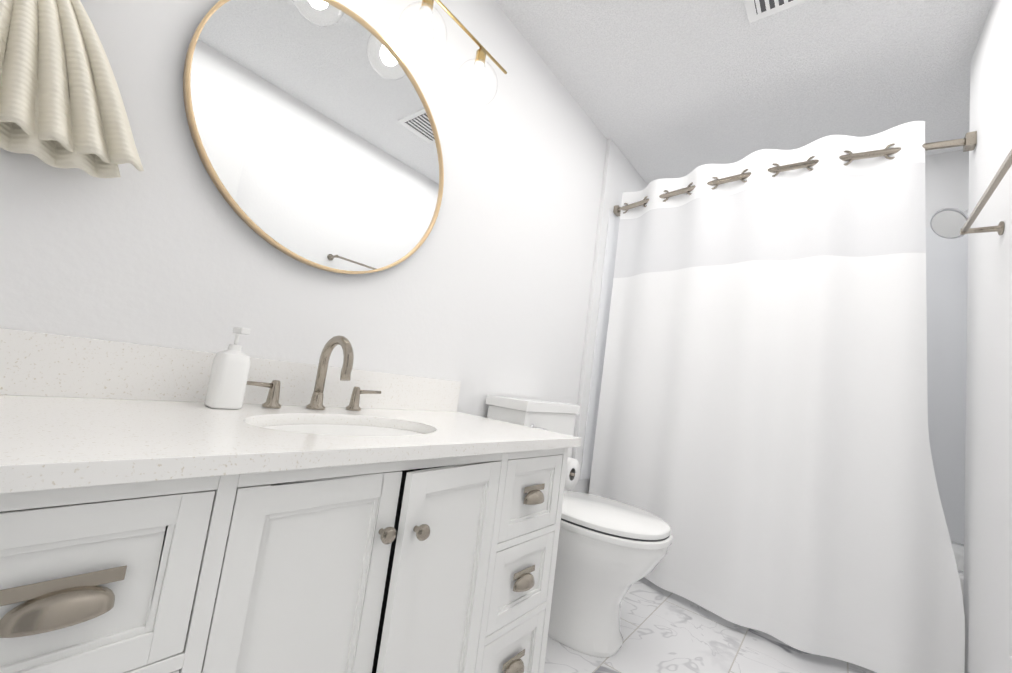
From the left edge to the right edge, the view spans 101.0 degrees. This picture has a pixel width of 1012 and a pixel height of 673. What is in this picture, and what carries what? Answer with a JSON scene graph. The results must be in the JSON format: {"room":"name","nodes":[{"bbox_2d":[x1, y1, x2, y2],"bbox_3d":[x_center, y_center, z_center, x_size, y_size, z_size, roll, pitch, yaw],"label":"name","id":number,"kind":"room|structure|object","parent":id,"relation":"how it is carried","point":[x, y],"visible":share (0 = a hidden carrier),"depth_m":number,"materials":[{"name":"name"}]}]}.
{"room":"bathroom","nodes":[
{"label":"bathroom","id":0,"kind":"room"},
{"bbox_2d":[0,0,647,493],"bbox_3d":[0.013,-0.124,1.931,0.154,2.420,3.400,3,-8,39],"label":"wall","id":1,"kind":"structure","parent":0,"point":[482,294],"depth_m":1.38,"materials":[{"name":"white paint"}]},
{"bbox_2d":[0,0,143,177],"bbox_3d":[-0.778,-0.559,0.768,0.117,0.503,0.246,3,-8,39],"label":"towel","id":2,"kind":"object","parent":1,"relation":"attached to","point":[61,104],"visible":1,"depth_m":0.72,"materials":[{"name":"beige fabric"}]},
{"bbox_2d":[183,0,443,273],"bbox_3d":[-0.470,-0.563,1.213,0.027,0.756,0.756,3,-8,39],"label":"round mirror","id":3,"kind":"object","parent":1,"relation":"attached to","point":[314,132],"visible":1,"depth_m":1.14,"materials":[{"name":"gold metal"}]},
{"bbox_2d":[398,0,506,107],"bbox_3d":[-0.338,-1.058,1.230,0.180,0.323,1.040,3,-8,39],"label":"sconce","id":4,"kind":"object","parent":1,"relation":"attached to","point":[422,33],"visible":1,"depth_m":1.40,"materials":[{"name":"white glass"}]},
{"bbox_2d":[589,121,976,672],"bbox_3d":[1.077,0.151,1.958,1.510,2.090,0.268,3,-8,39],"label":"shower curtain","id":5,"kind":"object","parent":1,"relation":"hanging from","point":[762,449],"visible":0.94,"depth_m":1.75,"materials":[{"name":"white fabric"}]},
{"bbox_2d":[544,577,876,672],"bbox_3d":[0.160,1.024,0.739,1.960,0.060,4.680,3,-8,39],"label":"floor","id":6,"kind":"structure","parent":0,"point":[663,630],"depth_m":1.56,"materials":[{"name":"tile"}]},
{"bbox_2d":[0,328,581,672],"bbox_3d":[-0.409,0.503,0.910,0.580,0.858,1.265,3,-8,39],"label":"bathroom vanity","id":7,"kind":"object","parent":6,"relation":"on","point":[157,515],"visible":0.98,"depth_m":0.69,"materials":[{"name":"white paint"}]},
{"bbox_2d":[204,327,250,408],"bbox_3d":[-0.608,0.069,0.926,0.077,0.178,0.064,3,-8,39],"label":"soap dispenser","id":8,"kind":"object","parent":7,"relation":"on","point":[228,379],"visible":1,"depth_m":0.91,"materials":[{"name":"white plastic"}]},
{"bbox_2d":[247,335,380,410],"bbox_3d":[-0.452,0.096,1.088,0.156,0.200,0.375,3,-8,39],"label":"faucet","id":9,"kind":"object","parent":7,"relation":"on","point":[316,401],"visible":1,"depth_m":1.10,"materials":[{"name":"silver metal"}]},
{"bbox_2d":[564,457,579,489],"bbox_3d":[0.153,0.429,1.348,0.148,0.096,0.106,3,-8,39],"label":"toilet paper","id":10,"kind":"object","parent":7,"relation":"attached to","point":[572,473],"visible":0.23,"depth_m":1.31,"materials":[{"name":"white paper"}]},
{"bbox_2d":[486,395,672,657],"bbox_3d":[0.275,0.693,1.639,0.717,0.815,0.422,3,-8,39],"label":"toilet","id":11,"kind":"object","parent":6,"relation":"on","point":[610,552],"visible":0.58,"depth_m":1.45,"materials":[{"name":"white ceramic"}]},
{"bbox_2d":[951,541,963,595],"bbox_3d":[1.326,1.101,2.185,1.659,0.400,0.731,3,-8,39],"label":"bathtub","id":12,"kind":"object","parent":6,"relation":"on","point":[958,549],"visible":0.04,"depth_m":1.85,"materials":[{"name":"white ceramic"}]},
{"bbox_2d":[495,0,992,184],"bbox_3d":[0.485,-1.430,1.004,1.960,0.080,4.680,3,-8,39],"label":"ceiling","id":13,"kind":"structure","parent":0,"point":[660,89],"depth_m":1.89,"materials":[{"name":"white paint"}]},
{"bbox_2d":[744,0,808,22],"bbox_3d":[0.989,-1.264,1.462,0.280,0.018,0.280,3,-8,39],"label":"ceiling vent","id":14,"kind":"object","parent":13,"relation":"in","point":[757,9],"visible":1,"depth_m":1.58,"materials":[{"name":"white metal"}]},
{"bbox_2d":[925,150,968,543],"bbox_3d":[1.667,0.174,2.670,1.820,2.420,0.128,3,-8,39],"label":"wall","id":15,"kind":"structure","parent":0,"point":[946,278],"depth_m":2.15,"materials":[{"name":"white paint"}]},
{"bbox_2d":[930,208,967,238],"bbox_3d":[2.136,-0.554,1.946,0.216,0.172,0.130,3,-8,39],"label":"shower head","id":16,"kind":"object","parent":15,"relation":"attached to","point":[948,223],"visible":0.71,"depth_m":1.97},
{"bbox_2d":[963,0,1011,672],"bbox_3d":[1.090,-0.136,0.511,0.310,2.420,2.530,3,-8,39],"label":"wall","id":17,"kind":"structure","parent":0,"point":[987,594],"depth_m":1.34,"materials":[{"name":"white paint"}]},
{"bbox_2d":[960,149,1011,234],"bbox_3d":[1.315,-0.375,1.095,0.088,0.042,0.572,3,-8,39],"label":"towel bar","id":18,"kind":"object","parent":17,"relation":"attached to","point":[992,187],"visible":1,"depth_m":1.17,"materials":[{"name":"silver metal"}]}
]}

